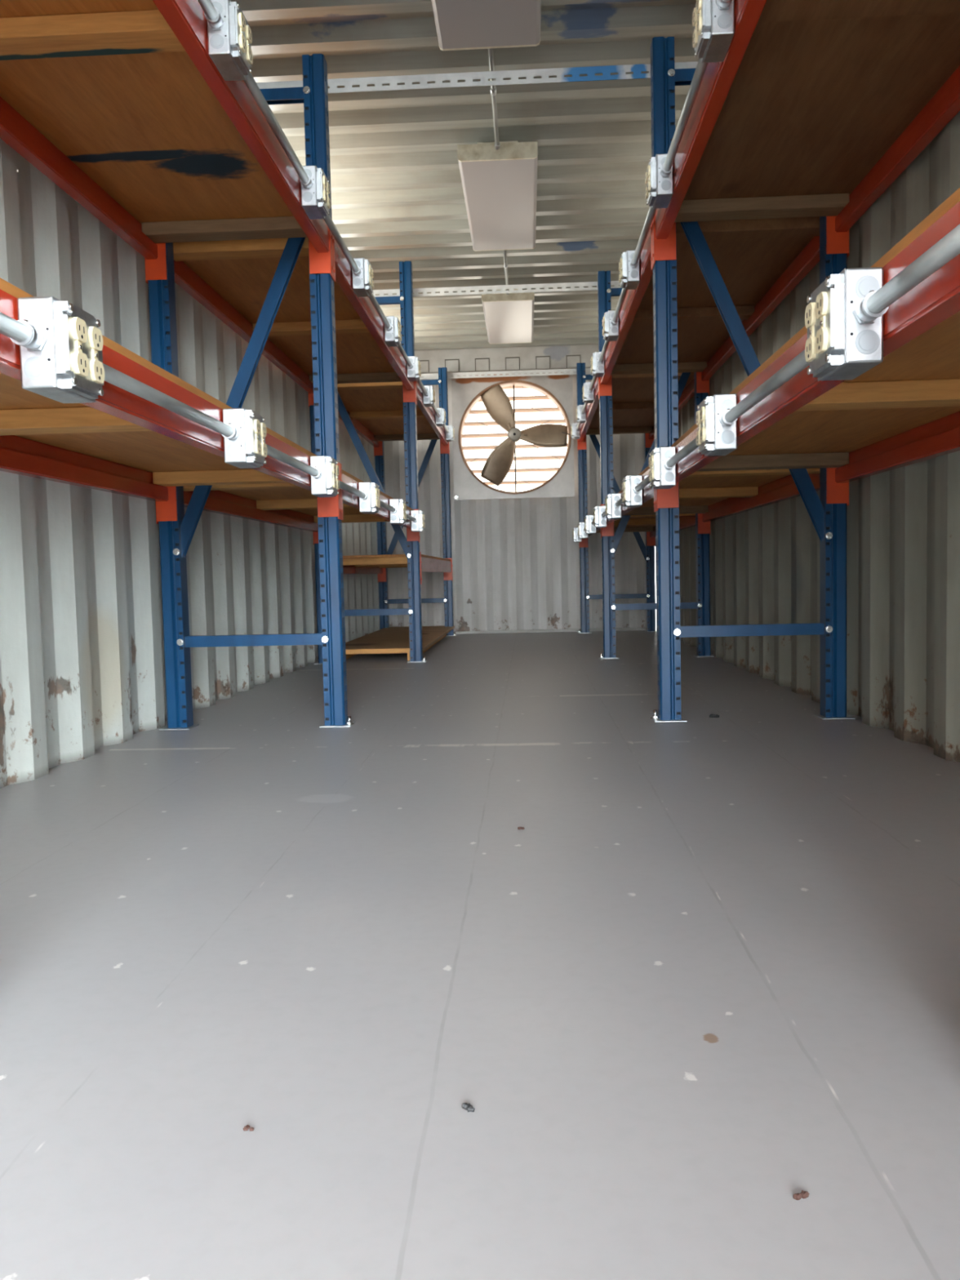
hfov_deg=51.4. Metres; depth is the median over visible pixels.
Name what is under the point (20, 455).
beam
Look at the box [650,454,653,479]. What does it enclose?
receptacle
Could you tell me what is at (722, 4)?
conduit
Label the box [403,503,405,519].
receptacle
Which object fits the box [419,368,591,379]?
bar
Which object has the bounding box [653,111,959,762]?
wall
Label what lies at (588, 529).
outlet box
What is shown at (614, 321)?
conduit
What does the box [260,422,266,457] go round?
receptacle
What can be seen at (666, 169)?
conduit
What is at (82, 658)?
wall
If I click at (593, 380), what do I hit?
conduit
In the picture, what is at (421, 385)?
conduit
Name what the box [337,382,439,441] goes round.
deck
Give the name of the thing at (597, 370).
outlet box
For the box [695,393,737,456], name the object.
outlet box
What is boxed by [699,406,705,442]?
receptacle
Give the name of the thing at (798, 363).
conduit
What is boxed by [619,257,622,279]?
receptacle
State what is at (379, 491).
receptacle
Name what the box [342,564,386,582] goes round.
beam
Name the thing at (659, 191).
outlet box
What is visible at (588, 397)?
outlet box
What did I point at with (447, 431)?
conduit
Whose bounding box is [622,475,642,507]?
outlet box
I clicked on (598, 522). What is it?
outlet box
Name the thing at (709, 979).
floor
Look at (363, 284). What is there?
outlet box
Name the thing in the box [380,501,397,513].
conduit
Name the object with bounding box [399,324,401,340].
receptacle
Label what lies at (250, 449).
outlet box
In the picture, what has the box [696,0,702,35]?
receptacle
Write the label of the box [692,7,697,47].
receptacle
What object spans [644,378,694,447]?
beam
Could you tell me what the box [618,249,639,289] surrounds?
outlet box
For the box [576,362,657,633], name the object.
frame
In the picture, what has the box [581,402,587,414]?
conduit
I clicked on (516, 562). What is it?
wall
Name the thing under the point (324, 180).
receptacle
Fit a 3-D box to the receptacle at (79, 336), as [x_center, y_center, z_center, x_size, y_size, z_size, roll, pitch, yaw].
[-0.515,-0.378,1.287,0.007,0.071,0.034,-1,4,3]
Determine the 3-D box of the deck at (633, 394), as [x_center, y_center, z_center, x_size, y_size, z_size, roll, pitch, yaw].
[1.061,-1.644,7.021,0.608,0.056,2.406,-1,4,3]
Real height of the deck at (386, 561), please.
0.056 m
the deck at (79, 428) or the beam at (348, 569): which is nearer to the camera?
the deck at (79, 428)
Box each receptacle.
[71,316,88,376]
[88,326,104,383]
[238,12,246,53]
[244,25,253,64]
[253,419,261,454]
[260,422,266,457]
[322,175,327,202]
[325,182,330,208]
[332,463,336,488]
[335,465,339,489]
[368,265,372,285]
[370,268,373,288]
[375,488,378,506]
[377,488,380,507]
[398,321,400,337]
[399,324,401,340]
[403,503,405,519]
[603,316,604,333]
[605,498,607,514]
[618,262,621,282]
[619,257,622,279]
[622,481,625,501]
[622,482,624,502]
[644,171,648,199]
[646,164,650,192]
[648,457,651,481]
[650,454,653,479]
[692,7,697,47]
[695,410,701,445]
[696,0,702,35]
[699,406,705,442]
[804,302,816,361]
[815,291,827,353]
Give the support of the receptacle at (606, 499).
attached to the outlet box at (611, 513)
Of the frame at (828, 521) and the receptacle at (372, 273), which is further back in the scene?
the receptacle at (372, 273)
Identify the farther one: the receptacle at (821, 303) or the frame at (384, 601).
the frame at (384, 601)
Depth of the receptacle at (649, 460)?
2.97 m
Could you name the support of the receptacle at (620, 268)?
attached to the outlet box at (628, 277)
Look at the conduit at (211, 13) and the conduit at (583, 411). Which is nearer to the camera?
the conduit at (211, 13)
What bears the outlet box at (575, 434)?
attached to the beam at (591, 408)
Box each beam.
[0,96,167,283]
[0,288,341,519]
[0,435,177,524]
[152,0,333,278]
[173,253,314,406]
[183,490,318,545]
[332,235,416,404]
[337,410,382,456]
[339,462,420,542]
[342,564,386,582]
[415,381,449,454]
[419,551,453,584]
[577,377,599,451]
[578,505,600,548]
[598,225,653,398]
[600,468,656,537]
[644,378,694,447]
[646,515,695,546]
[651,0,766,266]
[654,200,959,511]
[696,235,819,394]
[697,473,819,534]
[826,65,959,257]
[826,411,959,506]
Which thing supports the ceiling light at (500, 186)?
attached to the ceiling
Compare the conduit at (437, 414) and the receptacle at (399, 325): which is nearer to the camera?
the receptacle at (399, 325)
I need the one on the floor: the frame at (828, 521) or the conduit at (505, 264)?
the frame at (828, 521)
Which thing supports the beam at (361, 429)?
attached to the frame at (384, 601)
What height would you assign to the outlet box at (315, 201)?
0.114 m
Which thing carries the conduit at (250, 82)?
attached to the beam at (186, 19)
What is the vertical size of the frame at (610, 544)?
2.228 m
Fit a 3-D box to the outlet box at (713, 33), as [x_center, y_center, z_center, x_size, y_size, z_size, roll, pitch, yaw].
[0.478,-1.275,2.054,0.068,0.114,0.116,-1,4,3]
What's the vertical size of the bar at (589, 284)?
0.047 m
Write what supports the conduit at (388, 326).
attached to the beam at (342, 269)
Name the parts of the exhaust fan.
blade, blade, blade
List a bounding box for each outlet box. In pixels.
[17,295,104,403]
[207,0,253,80]
[222,408,266,468]
[300,164,330,219]
[310,455,339,497]
[351,257,373,297]
[358,481,380,514]
[384,315,401,346]
[389,498,406,524]
[406,355,421,381]
[410,510,425,532]
[422,385,435,406]
[435,408,445,426]
[444,425,454,441]
[570,422,580,439]
[572,527,582,542]
[575,404,586,423]
[577,521,587,538]
[582,382,594,403]
[584,515,595,533]
[591,351,604,377]
[593,505,606,528]
[602,310,618,341]
[604,493,621,519]
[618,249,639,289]
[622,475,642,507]
[644,153,673,208]
[648,446,675,488]
[692,0,734,62]
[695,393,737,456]
[804,266,883,381]
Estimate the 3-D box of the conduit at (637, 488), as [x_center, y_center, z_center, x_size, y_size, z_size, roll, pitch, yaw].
[0.570,-0.542,3.374,0.033,0.034,0.733,-1,4,3]
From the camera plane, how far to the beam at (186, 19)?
2.41 m
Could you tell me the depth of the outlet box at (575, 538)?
7.97 m
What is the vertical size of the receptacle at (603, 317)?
0.071 m
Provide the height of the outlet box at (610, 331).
0.114 m
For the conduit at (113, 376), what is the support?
attached to the beam at (117, 402)
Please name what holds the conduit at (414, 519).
attached to the beam at (347, 498)
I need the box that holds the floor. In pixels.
[0,630,959,1279]
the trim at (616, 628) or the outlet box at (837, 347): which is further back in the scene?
the trim at (616, 628)
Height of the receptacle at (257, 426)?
0.071 m
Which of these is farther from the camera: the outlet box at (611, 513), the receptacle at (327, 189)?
the outlet box at (611, 513)
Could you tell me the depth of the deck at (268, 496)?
4.49 m
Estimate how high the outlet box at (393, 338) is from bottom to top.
0.114 m
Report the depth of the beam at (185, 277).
4.21 m
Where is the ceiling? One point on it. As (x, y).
(397, 195)
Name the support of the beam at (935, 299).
attached to the frame at (828, 521)
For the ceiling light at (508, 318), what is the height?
0.105 m
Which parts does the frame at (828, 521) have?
post, foot plate, post, foot plate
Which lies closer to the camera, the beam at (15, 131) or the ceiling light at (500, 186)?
the beam at (15, 131)
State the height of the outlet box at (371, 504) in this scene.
0.114 m
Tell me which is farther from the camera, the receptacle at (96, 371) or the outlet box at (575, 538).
the outlet box at (575, 538)
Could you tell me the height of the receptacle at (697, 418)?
0.071 m
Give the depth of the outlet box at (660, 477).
2.90 m
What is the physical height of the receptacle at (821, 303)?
0.071 m
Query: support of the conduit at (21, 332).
attached to the beam at (117, 402)
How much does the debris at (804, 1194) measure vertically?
0.005 m
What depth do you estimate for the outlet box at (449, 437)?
7.96 m
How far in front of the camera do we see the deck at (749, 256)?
4.08 m
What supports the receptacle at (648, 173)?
attached to the outlet box at (659, 191)
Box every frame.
[147,53,355,729]
[309,261,426,664]
[374,367,456,635]
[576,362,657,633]
[597,271,713,658]
[650,36,855,722]
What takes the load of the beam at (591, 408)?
attached to the frame at (610, 544)
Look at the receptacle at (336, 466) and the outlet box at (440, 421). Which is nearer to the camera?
the receptacle at (336, 466)
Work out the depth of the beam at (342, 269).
4.24 m
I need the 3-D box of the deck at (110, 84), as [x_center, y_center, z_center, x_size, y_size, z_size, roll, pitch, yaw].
[-0.870,-1.279,2.121,0.608,0.056,2.406,-1,4,3]
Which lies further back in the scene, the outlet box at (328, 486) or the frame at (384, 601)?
the frame at (384, 601)
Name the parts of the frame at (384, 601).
post, post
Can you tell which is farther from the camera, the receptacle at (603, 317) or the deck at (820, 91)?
the receptacle at (603, 317)
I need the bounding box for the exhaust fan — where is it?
[450,371,577,500]
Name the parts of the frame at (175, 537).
post, foot plate, post, foot plate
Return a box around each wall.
[0,138,378,788]
[383,368,656,631]
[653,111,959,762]
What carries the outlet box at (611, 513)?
attached to the beam at (648, 492)
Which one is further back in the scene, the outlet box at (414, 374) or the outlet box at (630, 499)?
the outlet box at (414, 374)
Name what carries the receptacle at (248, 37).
attached to the outlet box at (229, 49)
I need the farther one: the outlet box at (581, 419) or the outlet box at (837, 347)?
the outlet box at (581, 419)
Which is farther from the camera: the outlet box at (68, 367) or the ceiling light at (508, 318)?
the ceiling light at (508, 318)
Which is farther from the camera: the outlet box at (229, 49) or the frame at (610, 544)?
the frame at (610, 544)
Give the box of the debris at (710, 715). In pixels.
[709,714,719,717]
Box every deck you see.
[0,0,306,243]
[0,277,316,486]
[173,236,402,383]
[183,469,413,523]
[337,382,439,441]
[342,554,450,568]
[585,372,693,435]
[595,513,695,533]
[604,466,819,515]
[610,216,819,374]
[670,187,959,471]
[674,0,959,222]
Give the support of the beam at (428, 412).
attached to the frame at (411, 548)
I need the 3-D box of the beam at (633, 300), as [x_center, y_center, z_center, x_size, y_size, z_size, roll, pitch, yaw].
[0.664,-1.417,4.545,0.076,0.193,2.494,-1,4,3]
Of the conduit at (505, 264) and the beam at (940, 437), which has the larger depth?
the conduit at (505, 264)
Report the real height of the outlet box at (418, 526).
0.114 m
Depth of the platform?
6.75 m
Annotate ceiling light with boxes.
[431,0,541,50]
[457,140,537,251]
[481,288,534,343]
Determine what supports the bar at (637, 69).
attached to the frame at (175, 537)
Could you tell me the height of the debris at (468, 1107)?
0.005 m
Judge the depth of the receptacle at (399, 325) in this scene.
4.60 m
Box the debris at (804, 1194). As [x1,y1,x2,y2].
[793,1190,809,1199]
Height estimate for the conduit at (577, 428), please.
0.034 m
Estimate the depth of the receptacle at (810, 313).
1.28 m
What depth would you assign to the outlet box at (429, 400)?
6.27 m
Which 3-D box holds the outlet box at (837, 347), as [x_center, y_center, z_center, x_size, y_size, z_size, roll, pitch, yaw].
[0.457,-0.396,1.263,0.068,0.114,0.116,-1,4,3]
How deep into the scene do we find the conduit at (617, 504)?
4.45 m
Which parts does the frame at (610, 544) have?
post, foot plate, post, foot plate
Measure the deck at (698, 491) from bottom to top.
0.056 m
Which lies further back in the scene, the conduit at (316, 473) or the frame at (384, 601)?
the frame at (384, 601)
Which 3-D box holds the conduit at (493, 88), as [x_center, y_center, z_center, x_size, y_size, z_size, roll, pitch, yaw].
[0.053,-2.102,3.861,0.024,0.024,0.910,-1,4,3]
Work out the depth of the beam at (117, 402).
1.78 m
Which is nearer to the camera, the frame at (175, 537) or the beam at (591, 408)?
the frame at (175, 537)
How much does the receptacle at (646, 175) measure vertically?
0.071 m
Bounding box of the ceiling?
[230,0,699,351]
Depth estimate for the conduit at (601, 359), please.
5.13 m
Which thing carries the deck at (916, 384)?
on the beam at (935, 299)
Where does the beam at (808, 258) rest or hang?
attached to the frame at (828, 521)
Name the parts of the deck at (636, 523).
plywood panel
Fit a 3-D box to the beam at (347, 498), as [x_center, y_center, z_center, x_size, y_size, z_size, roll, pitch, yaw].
[-0.451,-0.590,4.653,0.076,0.193,2.494,-1,4,3]
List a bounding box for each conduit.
[0,311,47,351]
[102,363,240,439]
[197,0,224,30]
[243,71,313,189]
[266,444,322,478]
[323,213,361,275]
[338,480,368,499]
[368,293,392,330]
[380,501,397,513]
[396,344,413,368]
[406,513,417,522]
[417,379,428,395]
[431,404,440,417]
[443,425,449,434]
[488,48,500,149]
[502,249,509,294]
[575,422,580,431]
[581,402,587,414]
[587,376,596,392]
[597,340,609,364]
[600,511,606,518]
[610,288,627,324]
[613,497,623,507]
[629,206,657,268]
[632,475,650,493]
[659,57,708,177]
[662,437,698,469]
[715,0,733,9]
[719,349,809,426]
[853,224,959,323]
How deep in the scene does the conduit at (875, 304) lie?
1.05 m
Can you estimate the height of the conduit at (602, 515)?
0.034 m
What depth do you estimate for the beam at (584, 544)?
8.30 m
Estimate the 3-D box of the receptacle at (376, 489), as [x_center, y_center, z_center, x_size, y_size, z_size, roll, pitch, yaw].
[-0.394,-0.546,3.821,0.007,0.071,0.034,-1,4,3]
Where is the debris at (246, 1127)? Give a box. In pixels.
[243,1124,253,1130]
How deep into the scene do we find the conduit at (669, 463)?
2.62 m
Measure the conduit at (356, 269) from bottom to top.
0.034 m
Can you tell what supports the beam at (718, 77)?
attached to the frame
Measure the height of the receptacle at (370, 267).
0.071 m
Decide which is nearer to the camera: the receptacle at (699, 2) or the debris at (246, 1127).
the debris at (246, 1127)
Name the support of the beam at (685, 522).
attached to the frame at (610, 544)
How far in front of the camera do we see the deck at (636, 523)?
6.96 m
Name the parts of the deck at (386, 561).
plywood panel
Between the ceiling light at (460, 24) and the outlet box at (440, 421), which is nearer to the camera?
the ceiling light at (460, 24)
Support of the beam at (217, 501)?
attached to the frame at (175, 537)
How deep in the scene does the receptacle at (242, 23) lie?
2.07 m
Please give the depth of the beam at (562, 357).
8.46 m
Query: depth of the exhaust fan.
8.52 m
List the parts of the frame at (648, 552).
post, post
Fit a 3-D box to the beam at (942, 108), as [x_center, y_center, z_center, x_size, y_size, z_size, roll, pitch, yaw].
[1.103,-1.262,2.026,0.076,0.193,2.494,-1,4,3]
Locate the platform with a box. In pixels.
[345,625,454,661]
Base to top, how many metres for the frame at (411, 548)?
2.325 m
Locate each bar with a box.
[256,61,697,93]
[372,280,622,297]
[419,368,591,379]
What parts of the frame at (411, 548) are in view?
post, post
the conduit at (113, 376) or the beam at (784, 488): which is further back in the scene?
the beam at (784, 488)
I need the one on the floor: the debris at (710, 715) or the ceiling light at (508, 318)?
the debris at (710, 715)
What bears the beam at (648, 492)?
attached to the frame at (610, 544)
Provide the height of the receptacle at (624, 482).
0.071 m
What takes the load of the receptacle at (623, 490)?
attached to the outlet box at (630, 499)
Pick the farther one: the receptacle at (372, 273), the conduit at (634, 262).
the receptacle at (372, 273)
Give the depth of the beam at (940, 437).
2.76 m
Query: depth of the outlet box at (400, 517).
4.64 m
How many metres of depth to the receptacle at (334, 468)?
2.97 m
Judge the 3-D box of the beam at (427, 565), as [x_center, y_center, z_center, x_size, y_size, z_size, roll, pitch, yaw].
[-0.327,-0.509,7.161,0.076,0.193,2.494,-1,4,3]
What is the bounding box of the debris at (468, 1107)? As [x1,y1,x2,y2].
[462,1102,475,1111]
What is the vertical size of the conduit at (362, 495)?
0.034 m
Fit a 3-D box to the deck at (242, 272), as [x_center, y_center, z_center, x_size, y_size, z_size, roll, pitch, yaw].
[-0.751,-1.445,4.612,0.608,0.056,2.406,-1,4,3]
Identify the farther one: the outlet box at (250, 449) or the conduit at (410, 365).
the conduit at (410, 365)
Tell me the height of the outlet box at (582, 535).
0.114 m
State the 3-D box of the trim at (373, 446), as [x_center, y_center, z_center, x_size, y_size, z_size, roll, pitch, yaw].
[0.285,-1.177,8.557,2.392,2.235,0.080,-1,4,3]
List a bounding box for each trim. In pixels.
[373,446,379,630]
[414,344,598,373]
[453,627,646,634]
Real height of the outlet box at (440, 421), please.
0.114 m

